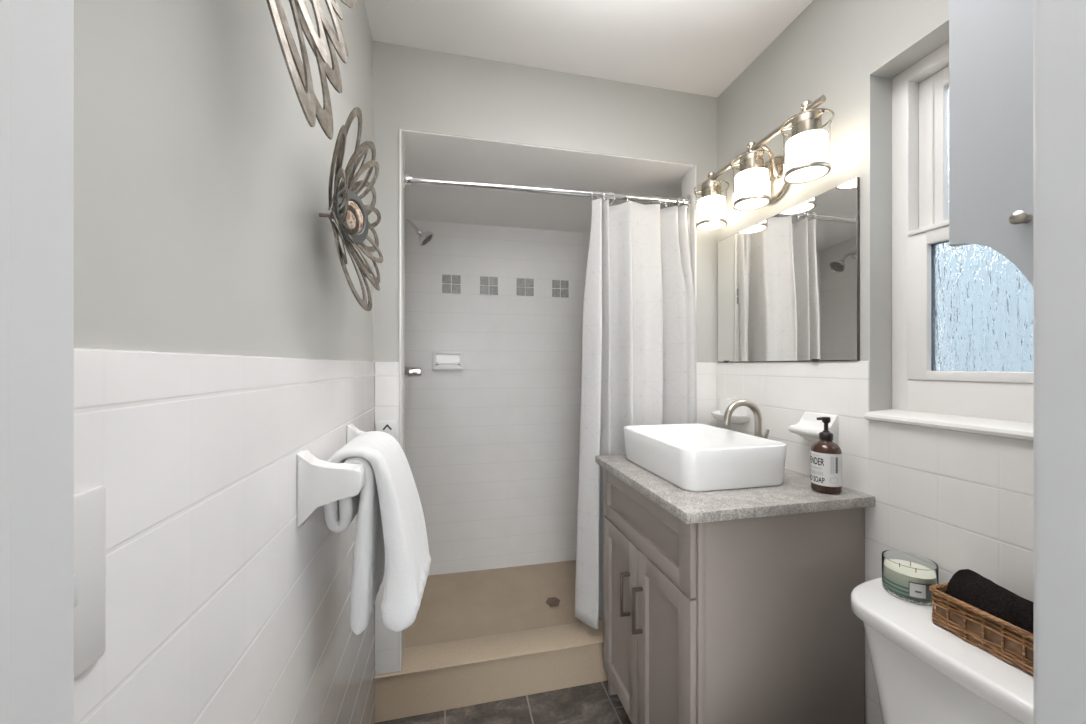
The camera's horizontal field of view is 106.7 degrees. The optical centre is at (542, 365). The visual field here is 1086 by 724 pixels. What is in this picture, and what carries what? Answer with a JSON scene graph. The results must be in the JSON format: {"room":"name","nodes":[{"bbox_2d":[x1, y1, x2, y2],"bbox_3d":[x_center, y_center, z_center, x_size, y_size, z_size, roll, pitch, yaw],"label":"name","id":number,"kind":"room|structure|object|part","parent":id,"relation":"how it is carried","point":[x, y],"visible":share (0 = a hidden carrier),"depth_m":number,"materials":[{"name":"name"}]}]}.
{"room":"bathroom","nodes":[
{"label":"bathroom","id":0,"kind":"room"},
{"bbox_2d":[74,0,374,723],"bbox_3d":[-0.606,0.058,1.178,0.120,2.465,2.305,0,0,-13],"label":"wall","id":1,"kind":"structure","parent":0,"point":[222,336],"depth_m":0.47,"materials":[{"name":"white tile"}]},
{"bbox_2d":[74,486,105,678],"bbox_3d":[-0.337,0.161,0.283,0.010,0.134,0.076,0,0,-13],"label":"light switch","id":2,"kind":"object","parent":1,"relation":"attached to","point":[90,504],"visible":0.41,"depth_m":0.30,"materials":[{"name":"white plastic"}]},
{"bbox_2d":[266,0,355,139],"bbox_3d":[-0.319,-0.585,0.464,0.135,0.584,0.496,0,0,-13],"label":"wall decoration","id":3,"kind":"object","parent":1,"relation":"attached to","point":[310,105],"visible":1,"depth_m":0.52,"materials":[{"name":"silver metal"}]},
{"bbox_2d":[297,424,390,527],"bbox_3d":[-0.432,0.226,0.927,0.108,0.133,0.393,0,0,-13],"label":"towel rail","id":4,"kind":"object","parent":1,"relation":"attached to","point":[319,482],"visible":0.68,"depth_m":0.73,"materials":[{"name":"white ceramic"}]},
{"bbox_3d":[-0.394,0.226,0.756,0.108,0.133,0.042,0,0,-13],"label":"post","id":5,"kind":"part","parent":4,"relation":"part of","materials":[{"name":"white ceramic"}]},
{"bbox_3d":[-0.471,0.226,1.098,0.108,0.133,0.042,0,0,-13],"label":"post","id":6,"kind":"part","parent":4,"relation":"part of","materials":[{"name":"white ceramic"}]},
{"bbox_2d":[323,431,430,634],"bbox_3d":[-0.362,0.352,0.919,0.198,0.379,0.235,0,0,-13],"label":"bath towel","id":7,"kind":"object","parent":4,"relation":"hanging from","point":[391,534],"visible":0.87,"depth_m":0.82,"materials":[{"name":"white fabric"}]},
{"bbox_2d":[319,107,382,310],"bbox_3d":[-0.423,-0.318,0.877,0.114,0.397,0.393,0,0,-13],"label":"wall decoration","id":8,"kind":"object","parent":1,"relation":"attached to","point":[349,212],"visible":1,"depth_m":0.86,"materials":[{"name":"silver metal"}]},
{"bbox_3d":[-0.452,-0.323,0.872,0.055,0.009,0.009,0,0,-13],"label":"stem","id":9,"kind":"part","parent":8,"relation":"part of","materials":[{"name":"silver metal"}]},
{"bbox_2d":[404,219,589,574],"bbox_3d":[-0.057,0.163,2.430,1.701,2.255,0.104,0,0,-13],"label":"wall","id":10,"kind":"structure","parent":0,"point":[491,445],"depth_m":2.33,"materials":[{"name":"tile"}]},
{"bbox_2d":[433,352,462,369],"bbox_3d":[-0.530,-0.025,2.257,0.164,0.103,0.034,0,0,-13],"label":"soap dish","id":11,"kind":"object","parent":10,"relation":"attached to","point":[441,360],"visible":1,"depth_m":2.26,"materials":[{"name":"white ceramic"}]},
{"bbox_2d":[374,680,631,723],"bbox_3d":[0.392,1.340,-0.783,2.820,0.100,5.100,0,0,-13],"label":"floor","id":12,"kind":"structure","parent":0,"point":[592,703],"depth_m":1.51,"materials":[{"name":"tile"}]},
{"bbox_2d":[374,560,607,722],"bbox_3d":[-0.009,1.204,1.988,1.401,0.171,0.788,0,0,-13],"label":"shower pan","id":13,"kind":"object","parent":12,"relation":"on","point":[489,635],"visible":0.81,"depth_m":1.64,"materials":[{"name":"beige plastic"}]},
{"bbox_2d":[603,468,864,723],"bbox_3d":[0.550,0.838,1.354,0.576,0.905,0.602,0,0,-13],"label":"vanity cabinet","id":14,"kind":"object","parent":12,"relation":"on","point":[748,620],"visible":0.79,"depth_m":1.08,"materials":[{"name":"beige paint"}]},
{"bbox_3d":[0.278,0.887,1.446,0.018,0.598,0.296,0,0,-13],"label":"door","id":15,"kind":"part","parent":14,"relation":"part of","materials":[{"name":"beige paint"}]},
{"bbox_3d":[0.273,0.764,1.349,0.034,0.142,0.010,0,0,-13],"label":"pull handle","id":16,"kind":"part","parent":14,"relation":"part of","materials":[{"name":"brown metal"}]},
{"bbox_3d":[0.293,0.764,1.259,0.034,0.142,0.010,0,0,-13],"label":"pull handle","id":17,"kind":"part","parent":14,"relation":"part of","materials":[{"name":"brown metal"}]},
{"bbox_3d":[0.311,0.488,1.300,0.018,0.190,0.594,0,0,-13],"label":"drawer","id":18,"kind":"part","parent":14,"relation":"part of","materials":[{"name":"beige paint"}]},
{"bbox_3d":[0.344,0.887,1.155,0.018,0.598,0.296,0,0,-13],"label":"door","id":19,"kind":"part","parent":14,"relation":"part of","materials":[{"name":"beige paint"}]},
{"bbox_3d":[0.333,0.789,1.305,0.022,0.806,0.602,0,0,-13],"label":"frame","id":20,"kind":"part","parent":14,"relation":"part of","materials":[{"name":"beige paint"}]},
{"bbox_2d":[595,454,874,523],"bbox_3d":[0.557,0.371,1.353,0.576,0.028,0.642,0,0,-13],"label":"countertop","id":21,"kind":"structure","parent":14,"relation":"on","point":[795,495],"depth_m":1.10,"materials":[{"name":"grey stone"}]},
{"bbox_2d":[623,424,786,491],"bbox_3d":[0.519,0.295,1.379,0.351,0.122,0.462,0,0,-13],"label":"vessel sink","id":22,"kind":"object","parent":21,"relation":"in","point":[692,457],"visible":1,"depth_m":1.19,"materials":[{"name":"white ceramic"}]},
{"bbox_2d":[723,399,768,438],"bbox_3d":[0.713,0.238,1.424,0.167,0.238,0.063,0,0,-13],"label":"faucet","id":23,"kind":"object","parent":21,"relation":"on","point":[731,408],"visible":0.69,"depth_m":1.42,"materials":[{"name":"silver metal"}]},
{"bbox_3d":[0.777,0.252,1.421,0.027,0.058,0.029,0,0,-13],"label":"lever handle","id":24,"kind":"part","parent":23,"relation":"part of","materials":[{"name":"silver metal"}]},
{"bbox_2d":[810,417,841,493],"bbox_3d":[0.805,0.251,1.149,0.074,0.211,0.074,0,0,-13],"label":"soap bottle","id":25,"kind":"object","parent":21,"relation":"on","point":[826,455],"visible":1,"depth_m":1.12,"materials":[{"name":"brown"}]},
{"bbox_2d":[851,577,1033,723],"bbox_3d":[0.643,0.916,0.719,0.665,0.748,0.536,0,0,-13],"label":"toilet","id":26,"kind":"object","parent":12,"relation":"on","point":[925,673],"visible":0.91,"depth_m":0.80,"materials":[{"name":"white ceramic"}]},
{"bbox_2d":[882,550,938,604],"bbox_3d":[0.869,0.501,0.958,0.100,0.082,0.100,0,0,-13],"label":"candle jar","id":27,"kind":"object","parent":26,"relation":"on","point":[907,576],"visible":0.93,"depth_m":0.94,"materials":[{"name":"green glass"}]},
{"bbox_2d":[910,583,925,598],"bbox_3d":[0.848,0.509,0.914,0.022,0.030,0.018,0,0,-13],"label":"label","id":28,"kind":"object","parent":27,"relation":"attached to","point":[917,590],"depth_m":0.91,"materials":[{"name":"white paper"}]},
{"bbox_3d":[0.869,0.742,0.770,0.197,0.326,0.430,0,0,-13],"label":"tank","id":29,"kind":"part","parent":26,"relation":"part of","materials":[{"name":"white ceramic"}]},
{"bbox_2d":[929,583,1033,675],"bbox_3d":[0.899,0.503,0.734,0.120,0.075,0.283,0,0,-13],"label":"wicker basket","id":30,"kind":"object","parent":26,"relation":"on","point":[1012,644],"visible":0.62,"depth_m":0.77,"materials":[{"name":"brown wicker"}]},
{"bbox_2d":[946,569,1033,633],"bbox_3d":[0.898,0.477,0.733,0.091,0.108,0.240,0,0,-13],"label":"rolled hand towel","id":31,"kind":"object","parent":30,"relation":"in","point":[968,586],"visible":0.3,"depth_m":0.78,"materials":[{"name":"black fabric"}]},
{"bbox_2d":[373,41,716,674],"bbox_3d":[0.065,-0.028,1.663,1.413,2.294,0.106,0,0,-13],"label":"wall","id":32,"kind":"structure","parent":0,"point":[415,89],"depth_m":1.57,"materials":[{"name":"grey paint"}]},
{"bbox_2d":[376,420,396,439],"bbox_3d":[-0.566,0.236,1.462,0.070,0.073,0.009,0,0,-13],"label":"plate","id":33,"kind":"object","parent":32,"relation":"attached to","point":[390,427],"visible":0.65,"depth_m":1.46,"materials":[{"name":"white plastic"}]},
{"bbox_2d":[402,170,692,207],"bbox_3d":[0.058,-0.712,1.653,1.201,0.082,0.062,0,0,-13],"label":"shower rod","id":34,"kind":"object","parent":32,"relation":"attached to","point":[407,179],"visible":0.91,"depth_m":1.63,"materials":[{"name":"silver metal"}]},
{"bbox_3d":[0.261,-0.705,1.699,0.030,0.055,0.042,0,0,-13],"label":"curtain ring","id":35,"kind":"object","parent":34,"relation":"hanging from","visible":0},
{"bbox_2d":[575,198,695,628],"bbox_3d":[0.394,0.188,1.719,0.508,1.760,0.136,0,0,-13],"label":"shower curtain","id":36,"kind":"object","parent":35,"relation":"hanging from","point":[638,358],"visible":0.69,"depth_m":1.70,"materials":[{"name":"white fabric"}]},
{"bbox_2d":[399,129,696,670],"bbox_3d":[0.057,0.127,1.660,1.220,1.984,0.108,0,0,-13],"label":"trim","id":37,"kind":"structure","parent":32,"relation":"attached to","point":[689,180],"depth_m":1.51,"materials":[{"name":"white"}]},
{"bbox_2d":[401,129,693,232],"bbox_3d":[-0.016,-0.906,2.020,1.601,0.208,0.821,0,0,-13],"label":"ceiling","id":38,"kind":"structure","parent":0,"point":[426,155],"depth_m":1.84,"materials":[{"name":"white paint"}]},
{"bbox_2d":[363,0,812,97],"bbox_3d":[0.265,-1.235,0.978,1.731,0.120,1.531,0,0,-13],"label":"ceiling","id":39,"kind":"structure","parent":0,"point":[700,47],"depth_m":1.43,"materials":[{"name":"white paint"}]},
{"bbox_2d":[717,0,1033,723],"bbox_3d":[0.910,0.058,1.520,0.214,2.465,2.305,0,0,-13],"label":"wall","id":40,"kind":"structure","parent":0,"point":[955,492],"depth_m":1.13,"materials":[{"name":"white tile"}]},
{"bbox_2d":[711,398,750,423],"bbox_3d":[0.741,0.186,1.640,0.091,0.092,0.188,0,0,-13],"label":"soap dish","id":41,"kind":"object","parent":40,"relation":"attached to","point":[741,415],"visible":0.73,"depth_m":1.61,"materials":[{"name":"white ceramic"}]},
{"bbox_2d":[711,411,750,423],"bbox_3d":[0.738,0.213,1.639,0.085,0.038,0.188,0,0,-13],"label":"tray","id":42,"kind":"object","parent":41,"relation":"attached to","point":[738,417],"depth_m":1.59,"materials":[{"name":"white ceramic"}]},
{"bbox_3d":[0.780,0.181,1.649,0.012,0.082,0.165,0,0,-13],"label":"dish plate","id":43,"kind":"part","parent":41,"relation":"part of","materials":[{"name":"white ceramic"}]},
{"bbox_2d":[693,95,833,230],"bbox_3d":[0.753,-0.675,1.429,0.173,0.215,0.589,0,0,-13],"label":"vanity light","id":44,"kind":"object","parent":40,"relation":"attached to","point":[760,178],"visible":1,"depth_m":1.37,"materials":[{"name":"white glass"}]},
{"bbox_3d":[0.786,-0.711,1.407,0.098,0.116,0.014,0,0,-13],"label":"light arm","id":45,"kind":"part","parent":44,"relation":"part of","materials":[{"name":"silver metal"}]},
{"bbox_2d":[718,177,859,362],"bbox_3d":[0.829,-0.274,1.453,0.015,0.526,0.620,0,0,-13],"label":"mirror","id":46,"kind":"object","parent":40,"relation":"attached to","point":[789,281],"visible":1,"depth_m":1.35,"materials":[{"name":"grey mirror"}]},
{"bbox_2d":[788,411,837,444],"bbox_3d":[0.836,0.197,1.254,0.076,0.095,0.112,0,0,-13],"label":"soap dish","id":47,"kind":"object","parent":40,"relation":"attached to","point":[808,427],"visible":0.77,"depth_m":1.25,"materials":[{"name":"white ceramic"}]},
{"bbox_3d":[1.015,0.136,0.827,0.114,0.028,0.627,0,0,-13],"label":"window sill","id":48,"kind":"part","parent":40,"relation":"part of","materials":[{"name":"white"}]},
{"bbox_2d":[892,42,1033,422],"bbox_3d":[1.097,-0.343,0.845,0.107,0.934,0.627,0,0,-13],"label":"window","id":49,"kind":"structure","parent":40,"relation":"in","point":[963,316],"depth_m":1.04,"materials":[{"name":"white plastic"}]},
{"bbox_3d":[1.099,-0.551,0.845,0.038,0.442,0.541,0,0,-13],"label":"sash","id":50,"kind":"part","parent":49,"relation":"part of","materials":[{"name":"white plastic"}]},
{"bbox_3d":[1.103,-0.544,0.842,0.004,0.372,0.437,0,0,-13],"label":"pane","id":51,"kind":"part","parent":49,"relation":"part of","materials":[{"name":"clear glass"}]},
{"bbox_3d":[1.063,-0.162,0.838,0.039,0.400,0.544,0,0,-13],"label":"sash","id":52,"kind":"part","parent":49,"relation":"part of","materials":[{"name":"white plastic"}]},
{"bbox_3d":[1.069,-0.151,0.840,0.004,0.334,0.449,0,0,-13],"label":"pane","id":53,"kind":"part","parent":49,"relation":"part of","materials":[{"name":"clear glass"}]},
{"bbox_3d":[0.420,0.058,0.288,1.731,2.465,0.118,0,0,-13],"label":"wall door","id":54,"kind":"structure","parent":0,"visible":0},
{"bbox_2d":[0,0,1085,723],"bbox_3d":[0.109,0.250,0.214,0.716,2.080,0.130,0,0,-13],"label":"door frame","id":55,"kind":"structure","parent":54,"relation":"attached to","point":[37,36],"depth_m":0.20,"materials":[{"name":"white paint"}]},
{"bbox_2d":[949,0,1033,287],"bbox_3d":[0.815,-0.580,0.548,0.415,1.100,0.208,0,0,-13],"label":"upper cabinet","id":56,"kind":"object","parent":54,"relation":"attached to","point":[991,42],"visible":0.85,"depth_m":0.56,"materials":[{"name":"grey paint"}]},
{"bbox_3d":[0.620,-0.191,0.523,0.023,0.017,0.017,0,0,-13],"label":"knob","id":57,"kind":"part","parent":56,"relation":"part of","materials":[{"name":"silver metal"}]},
{"bbox_3d":[-0.708,0.213,1.889,0.007,2.155,0.674,0,0,-13],"label":"wall","id":58,"kind":"structure","parent":0,"visible":0},
{"bbox_2d":[404,367,421,376],"bbox_3d":[-0.660,0.032,1.983,0.126,0.152,0.152,0,0,-13],"label":"shower valve","id":59,"kind":"object","parent":58,"relation":"attached to","point":[408,371],"visible":0.38,"depth_m":1.97,"materials":[{"name":"silver metal"}]},
{"bbox_2d":[404,218,433,245],"bbox_3d":[-0.633,-0.667,1.991,0.182,0.152,0.090,0,0,-13],"label":"sprayer","id":60,"kind":"object","parent":58,"relation":"attached to","point":[424,237],"visible":0.83,"depth_m":1.98,"materials":[{"name":"silver metal"}]},
{"bbox_3d":[-0.664,-0.691,1.982,0.112,0.063,0.019,0,0,-13],"label":"shower arm","id":61,"kind":"part","parent":60,"relation":"part of","materials":[{"name":"silver metal"}]}
]}

